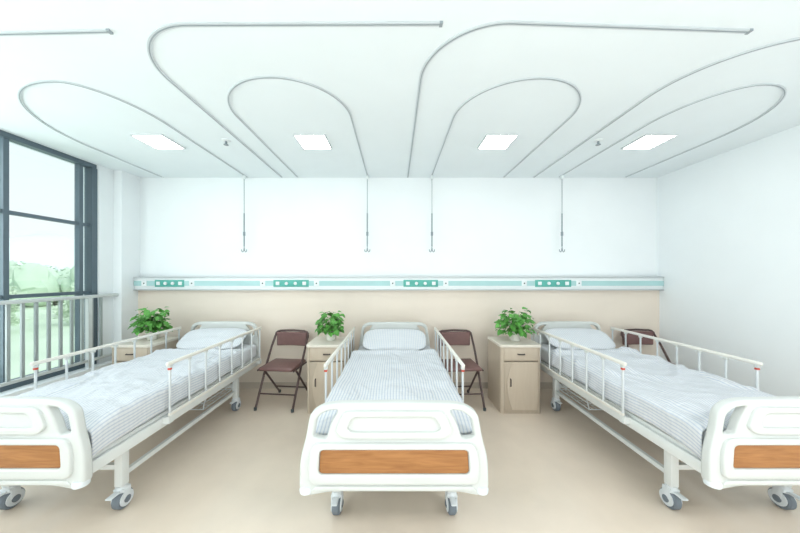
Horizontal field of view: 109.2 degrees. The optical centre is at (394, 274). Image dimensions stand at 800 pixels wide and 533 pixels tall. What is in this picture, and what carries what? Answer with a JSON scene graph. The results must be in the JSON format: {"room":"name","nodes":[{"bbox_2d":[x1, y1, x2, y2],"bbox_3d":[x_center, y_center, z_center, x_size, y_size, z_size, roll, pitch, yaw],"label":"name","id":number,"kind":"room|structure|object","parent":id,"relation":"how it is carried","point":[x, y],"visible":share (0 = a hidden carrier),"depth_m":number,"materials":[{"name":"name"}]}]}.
{"room":"hospital room","nodes":[
{"label":"hospital room","id":0,"kind":"room"},
{"bbox_2d":[9,234,73,271],"bbox_3d":[-109.352,-4.659,26.149,175.293,20.518,335.717,0,0,0],"label":"sky","id":1,"kind":"structure","parent":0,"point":[53,250],"depth_m":90.10,"materials":[{"name":"white"}]},
{"bbox_2d":[83,165,112,363],"bbox_3d":[-3.640,-0.125,3.445,0.280,2.350,0.170,0,0,0],"label":"wall","id":2,"kind":"structure","parent":0,"point":[104,175],"depth_m":3.43,"materials":[{"name":"paint"}]},
{"bbox_2d":[113,170,139,342],"bbox_3d":[-3.590,0.100,3.660,0.380,2.800,0.260,0,0,0],"label":"wall","id":3,"kind":"structure","parent":0,"point":[126,186],"depth_m":3.58,"materials":[{"name":"paint"}]},
{"bbox_2d":[0,360,111,395],"bbox_3d":[-3.590,1.275,0.665,0.380,0.450,5.730,0,0,0],"label":"sill","id":4,"kind":"structure","parent":3,"relation":"attached to","point":[79,372],"depth_m":2.84,"materials":[{"name":"paint"}]},
{"bbox_2d":[0,130,96,391],"bbox_3d":[-3.565,-0.125,0.579,0.090,2.350,5.562,0,0,0],"label":"window","id":5,"kind":"structure","parent":4,"relation":"attached to","point":[90,170],"depth_m":3.19,"materials":[{"name":"metal"}]},
{"bbox_2d":[0,293,118,386],"bbox_3d":[-3.450,0.638,0.670,0.044,0.823,5.720,0,0,0],"label":"guard railing","id":6,"kind":"object","parent":4,"relation":"on","point":[89,299],"visible":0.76,"depth_m":2.90,"materials":[{"name":"metal"}]},
{"bbox_2d":[140,178,656,276],"bbox_3d":[-0.040,0.100,3.865,7.480,2.800,0.150,0,0,0],"label":"wall","id":7,"kind":"structure","parent":0,"point":[190,227],"depth_m":3.79,"materials":[{"name":"paint"}]},
{"bbox_2d":[230,382,561,387],"bbox_3d":[0.050,1.460,3.772,6.900,0.080,0.035,0,0,0],"label":"baseboard","id":8,"kind":"structure","parent":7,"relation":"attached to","point":[241,384],"depth_m":3.75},
{"bbox_2d":[138,290,658,381],"bbox_3d":[0.050,0.810,3.775,6.900,1.220,0.030,0,0,0],"label":"wall","id":9,"kind":"structure","parent":7,"relation":"attached to","point":[476,311],"depth_m":3.76,"materials":[{"name":"beige paint"}]},
{"bbox_2d":[133,277,663,289],"bbox_3d":[0.050,0.112,3.714,6.892,0.177,0.090,0,0,0],"label":"bedhead service panel","id":10,"kind":"object","parent":7,"relation":"attached to","point":[140,283],"visible":1,"depth_m":3.69,"materials":[{"name":"metal"}]},
{"bbox_2d":[0,0,799,177],"bbox_3d":[-0.040,-1.360,0.795,7.480,0.120,6.290,0,0,0],"label":"ceiling","id":11,"kind":"structure","parent":0,"point":[374,72],"depth_m":1.94,"materials":[{"name":"paint"}]},
{"bbox_2d":[0,28,112,35],"bbox_3d":[-2.405,-1.294,1.530,1.791,0.012,0.026,0,0,1],"label":"track","id":12,"kind":"object","parent":11,"relation":"attached to","point":[106,30],"visible":1,"depth_m":1.51,"materials":[{"name":"metal"}]},
{"bbox_2d":[17,80,247,177],"bbox_3d":[-2.520,-1.293,2.830,1.144,0.014,1.878,0,0,0],"label":"track","id":13,"kind":"object","parent":11,"relation":"attached to","point":[27,85],"visible":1,"depth_m":2.25,"materials":[{"name":"metal"}]},
{"bbox_2d":[241,175,246,251],"bbox_3d":[-1.960,-0.791,3.690,0.079,0.998,0.044,0,0,0],"label":"hanger","id":14,"kind":"object","parent":13,"relation":"hanging from","point":[243,176],"visible":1,"depth_m":3.69,"materials":[{"name":"metal"}]},
{"bbox_2d":[130,134,185,148],"bbox_3d":[-2.290,-1.293,2.760,0.296,0.014,0.296,0,0,0],"label":"recessed light","id":15,"kind":"object","parent":11,"relation":"in","point":[157,141],"visible":1,"depth_m":2.74,"materials":[{"name":"white plastic"}]},
{"bbox_2d":[221,138,230,145],"bbox_3d":[-1.630,-1.277,2.740,0.080,0.046,0.080,0,0,0],"label":"sprinkler","id":16,"kind":"object","parent":11,"relation":"attached to","point":[225,140],"visible":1,"depth_m":2.73,"materials":[{"name":"metal"}]},
{"bbox_2d":[147,21,442,177],"bbox_3d":[-1.113,-1.294,2.245,1.238,0.012,2.904,0,0,-37],"label":"track","id":17,"kind":"object","parent":11,"relation":"attached to","point":[161,29],"visible":1,"depth_m":1.47,"materials":[{"name":"metal"}]},
{"bbox_2d":[227,76,367,177],"bbox_3d":[-0.825,-1.293,2.810,0.954,0.014,1.918,0,0,0],"label":"track","id":18,"kind":"object","parent":11,"relation":"attached to","point":[237,84],"visible":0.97,"depth_m":2.08,"materials":[{"name":"metal"}]},
{"bbox_2d":[364,175,369,251],"bbox_3d":[-0.360,-0.791,3.690,0.079,0.998,0.044,0,0,0],"label":"hanger","id":19,"kind":"object","parent":18,"relation":"hanging from","point":[367,176],"visible":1,"depth_m":3.69,"materials":[{"name":"metal"}]},
{"bbox_2d":[293,134,331,148],"bbox_3d":[-0.790,-1.293,2.760,0.296,0.014,0.296,0,0,0],"label":"recessed light","id":20,"kind":"object","parent":11,"relation":"in","point":[307,141],"visible":1,"depth_m":2.74,"materials":[{"name":"white plastic"}]},
{"bbox_2d":[477,134,518,148],"bbox_3d":[0.990,-1.293,2.760,0.296,0.014,0.296,0,0,0],"label":"recessed light","id":21,"kind":"object","parent":11,"relation":"in","point":[490,141],"visible":1,"depth_m":2.74,"materials":[{"name":"white plastic"}]},
{"bbox_2d":[430,77,581,177],"bbox_3d":[0.960,-1.293,2.815,0.984,0.014,1.908,0,0,0],"label":"track","id":22,"kind":"object","parent":11,"relation":"attached to","point":[573,86],"visible":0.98,"depth_m":2.10,"materials":[{"name":"metal"}]},
{"bbox_2d":[429,175,434,251],"bbox_3d":[0.480,-0.791,3.690,0.079,0.998,0.044,0,0,0],"label":"hanger","id":23,"kind":"object","parent":22,"relation":"hanging from","point":[431,175],"visible":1,"depth_m":3.69,"materials":[{"name":"metal"}]},
{"bbox_2d":[407,20,753,177],"bbox_3d":[0.541,-1.294,2.263,1.248,0.012,2.853,0,0,-37],"label":"track","id":24,"kind":"object","parent":11,"relation":"attached to","point":[506,22],"visible":1,"depth_m":1.49,"materials":[{"name":"metal"}]},
{"bbox_2d":[593,138,602,145],"bbox_3d":[1.960,-1.277,2.740,0.080,0.046,0.080,0,0,0],"label":"sprinkler","id":25,"kind":"object","parent":11,"relation":"attached to","point":[597,141],"visible":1,"depth_m":2.73,"materials":[{"name":"metal"}]},
{"bbox_2d":[621,134,678,148],"bbox_3d":[2.460,-1.293,2.760,0.296,0.014,0.296,0,0,0],"label":"recessed light","id":26,"kind":"object","parent":11,"relation":"in","point":[647,141],"visible":1,"depth_m":2.74,"materials":[{"name":"white plastic"}]},
{"bbox_2d":[533,37,799,177],"bbox_3d":[2.210,-1.294,2.315,1.102,0.012,2.802,0,0,-36],"label":"track","id":27,"kind":"object","parent":11,"relation":"attached to","point":[796,38],"visible":1,"depth_m":1.86,"materials":[{"name":"metal"}]},
{"bbox_2d":[558,83,786,177],"bbox_3d":[2.610,-1.293,2.845,0.904,0.014,1.848,0,0,0],"label":"track","id":28,"kind":"object","parent":11,"relation":"attached to","point":[784,91],"visible":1,"depth_m":2.31,"materials":[{"name":"metal"}]},
{"bbox_2d":[559,175,564,251],"bbox_3d":[2.170,-0.791,3.690,0.079,0.998,0.044,0,0,0],"label":"hanger","id":29,"kind":"object","parent":28,"relation":"hanging from","point":[561,176],"visible":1,"depth_m":3.69,"materials":[{"name":"metal"}]},
{"bbox_2d":[0,388,799,532],"bbox_3d":[-0.040,1.560,0.795,7.480,0.120,6.290,0,0,0],"label":"floor","id":30,"kind":"structure","parent":0,"point":[550,471],"depth_m":1.96,"materials":[{"name":"tile"}]},
{"bbox_2d":[0,321,261,509],"bbox_3d":[-2.120,1.038,2.511,0.998,0.925,2.082,0,0,0],"label":"hospital bed","id":31,"kind":"object","parent":30,"relation":"on","point":[37,447],"visible":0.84,"depth_m":1.58,"materials":[{"name":"white plastic"}]},
{"bbox_2d":[17,348,241,457],"bbox_3d":[-2.120,0.897,2.335,0.922,0.232,1.550,0,0,0],"label":"mattress","id":32,"kind":"object","parent":31,"relation":"on","point":[116,399],"visible":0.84,"depth_m":2.07,"materials":[{"name":"white fabric"}]},
{"bbox_2d":[176,328,246,349],"bbox_3d":[-2.120,0.741,3.310,0.720,0.190,0.331,0,0,-3],"label":"pillow","id":33,"kind":"object","parent":31,"relation":"on","point":[198,338],"visible":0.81,"depth_m":3.27,"materials":[{"name":"white fabric"}]},
{"bbox_2d":[110,336,180,363],"bbox_3d":[-2.860,1.127,3.265,0.452,0.745,0.451,0,0,0],"label":"base cabinet","id":34,"kind":"object","parent":30,"relation":"on","point":[124,350],"visible":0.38,"depth_m":3.07,"materials":[{"name":"brown wood"}]},
{"bbox_2d":[127,306,172,339],"bbox_3d":[-2.861,0.566,3.328,0.410,0.377,0.390,0,0,-35],"label":"potted plant","id":35,"kind":"object","parent":34,"relation":"on","point":[152,326],"visible":0.98,"depth_m":3.27,"materials":[{"name":"green plant"}]},
{"bbox_2d":[254,329,308,412],"bbox_3d":[-1.309,1.092,3.370,0.464,0.816,0.524,0,0,6],"label":"folding chair","id":36,"kind":"object","parent":30,"relation":"on","point":[300,338],"visible":0.94,"depth_m":3.40,"materials":[{"name":"brown plastic"}]},
{"bbox_2d":[306,336,352,413],"bbox_3d":[-0.738,1.127,3.265,0.452,0.745,0.451,0,0,0],"label":"nightstand","id":37,"kind":"object","parent":30,"relation":"on","point":[319,350],"visible":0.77,"depth_m":3.07,"materials":[{"name":"brown wood"}]},
{"bbox_2d":[315,311,344,340],"bbox_3d":[-0.759,0.588,3.295,0.364,0.335,0.388,0,0,0],"label":"potted plant","id":38,"kind":"object","parent":37,"relation":"on","point":[331,332],"visible":1,"depth_m":3.25,"materials":[{"name":"green plant"}]},
{"bbox_2d":[299,322,488,514],"bbox_3d":[-0.005,1.038,2.471,0.998,0.925,2.082,0,0,0],"label":"hospital bed","id":39,"kind":"object","parent":30,"relation":"on","point":[368,445],"visible":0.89,"depth_m":1.44,"materials":[{"name":"white plastic"}]},
{"bbox_2d":[316,349,471,434],"bbox_3d":[-0.005,0.895,2.294,0.922,0.224,1.548,0,0,0],"label":"mattress","id":40,"kind":"object","parent":39,"relation":"on","point":[398,374],"visible":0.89,"depth_m":2.17,"materials":[{"name":"white fabric"}]},
{"bbox_2d":[363,329,425,349],"bbox_3d":[-0.005,0.742,3.270,0.720,0.194,0.332,0,0,1],"label":"pillow","id":41,"kind":"object","parent":39,"relation":"on","point":[376,339],"visible":0.98,"depth_m":3.22,"materials":[{"name":"white fabric"}]},
{"bbox_2d":[439,329,485,410],"bbox_3d":[0.759,1.092,3.370,0.464,0.816,0.524,0,0,-4],"label":"folding chair","id":42,"kind":"object","parent":30,"relation":"on","point":[453,338],"visible":0.6,"depth_m":3.48,"materials":[{"name":"brown plastic"}]},
{"bbox_2d":[488,336,540,413],"bbox_3d":[1.362,1.127,3.265,0.452,0.745,0.451,0,0,0],"label":"nightstand","id":43,"kind":"object","parent":30,"relation":"on","point":[513,366],"visible":0.95,"depth_m":3.07,"materials":[{"name":"brown wood"}]},
{"bbox_2d":[494,307,535,340],"bbox_3d":[1.382,0.565,3.270,0.460,0.381,0.482,0,0,0],"label":"potted plant","id":44,"kind":"object","parent":43,"relation":"on","point":[515,330],"visible":1,"depth_m":3.21,"materials":[{"name":"green plant"}]},
{"bbox_2d":[621,329,675,364],"bbox_3d":[3.080,1.092,3.410,0.464,0.816,0.524,0,0,-2],"label":"folding chair","id":45,"kind":"object","parent":30,"relation":"on","point":[632,339],"visible":0.42,"depth_m":3.60,"materials":[{"name":"brown plastic"}]},
{"bbox_2d":[530,321,799,509],"bbox_3d":[2.140,1.038,2.511,0.998,0.925,2.082,0,0,0],"label":"hospital bed","id":46,"kind":"object","parent":30,"relation":"on","point":[760,442],"visible":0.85,"depth_m":1.52,"materials":[{"name":"white plastic"}]},
{"bbox_2d":[544,328,615,349],"bbox_3d":[2.140,0.742,3.310,0.720,0.191,0.331,0,0,4],"label":"pillow","id":47,"kind":"object","parent":46,"relation":"on","point":[593,339],"visible":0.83,"depth_m":3.26,"materials":[{"name":"white fabric"}]},
{"bbox_2d":[550,346,773,458],"bbox_3d":[2.140,0.893,2.334,0.922,0.244,1.547,0,0,0],"label":"mattress","id":48,"kind":"object","parent":46,"relation":"on","point":[678,400],"visible":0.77,"depth_m":2.10,"materials":[{"name":"white fabric"}]},
{"bbox_2d":[657,125,799,395],"bbox_3d":[3.575,0.100,0.795,0.150,2.800,5.990,0,0,0],"label":"wall","id":49,"kind":"structure","parent":0,"point":[728,223],"depth_m":2.92,"materials":[{"name":"paint"}]},
{"label":"outside","id":50,"kind":"structure","parent":0,"visible":0},
{"bbox_2d":[11,303,69,378],"bbox_3d":[-132.100,5.600,100.000,255.800,0.200,320.000,0,0,0],"label":"ground","id":51,"kind":"structure","parent":50,"point":[29,311],"depth_m":23.84,"materials":[{"name":"green plant"}]},
{"bbox_2d":[9,283,19,312],"bbox_3d":[-46.092,2.862,31.794,5.457,5.292,5.750,0,0,37],"label":"tree","id":52,"kind":"object","parent":51,"relation":"on","point":[13,306],"visible":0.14,"depth_m":32.99,"materials":[{"name":"green plant"}]},
{"bbox_2d":[9,299,28,325],"bbox_3d":[-37.923,3.180,25.533,5.149,4.725,5.472,0,0,0],"label":"tree","id":53,"kind":"object","parent":51,"relation":"on","point":[14,318],"visible":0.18,"depth_m":26.92,"materials":[{"name":"green plant"}]},
{"bbox_2d":[9,260,73,306],"bbox_3d":[-70.855,1.521,51.632,86.328,9.499,108.397,0,0,0],"label":"woodland","id":54,"kind":"object","parent":51,"relation":"on","point":[29,278],"visible":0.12,"depth_m":47.96,"materials":[{"name":"green plant"}]},
{"bbox_2d":[51,296,69,322],"bbox_3d":[-34.989,3.530,32.461,5.787,4.073,5.360,0,0,-7],"label":"tree","id":55,"kind":"object","parent":51,"relation":"on","point":[66,308],"visible":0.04,"depth_m":30.63,"materials":[{"name":"green plant"}]},
{"bbox_2d":[54,285,73,316],"bbox_3d":[-42.038,3.121,38.848,6.187,4.812,6.227,0,0,0],"label":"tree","id":56,"kind":"object","parent":51,"relation":"on","point":[72,290],"visible":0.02,"depth_m":37.83,"materials":[{"name":"green plant"}]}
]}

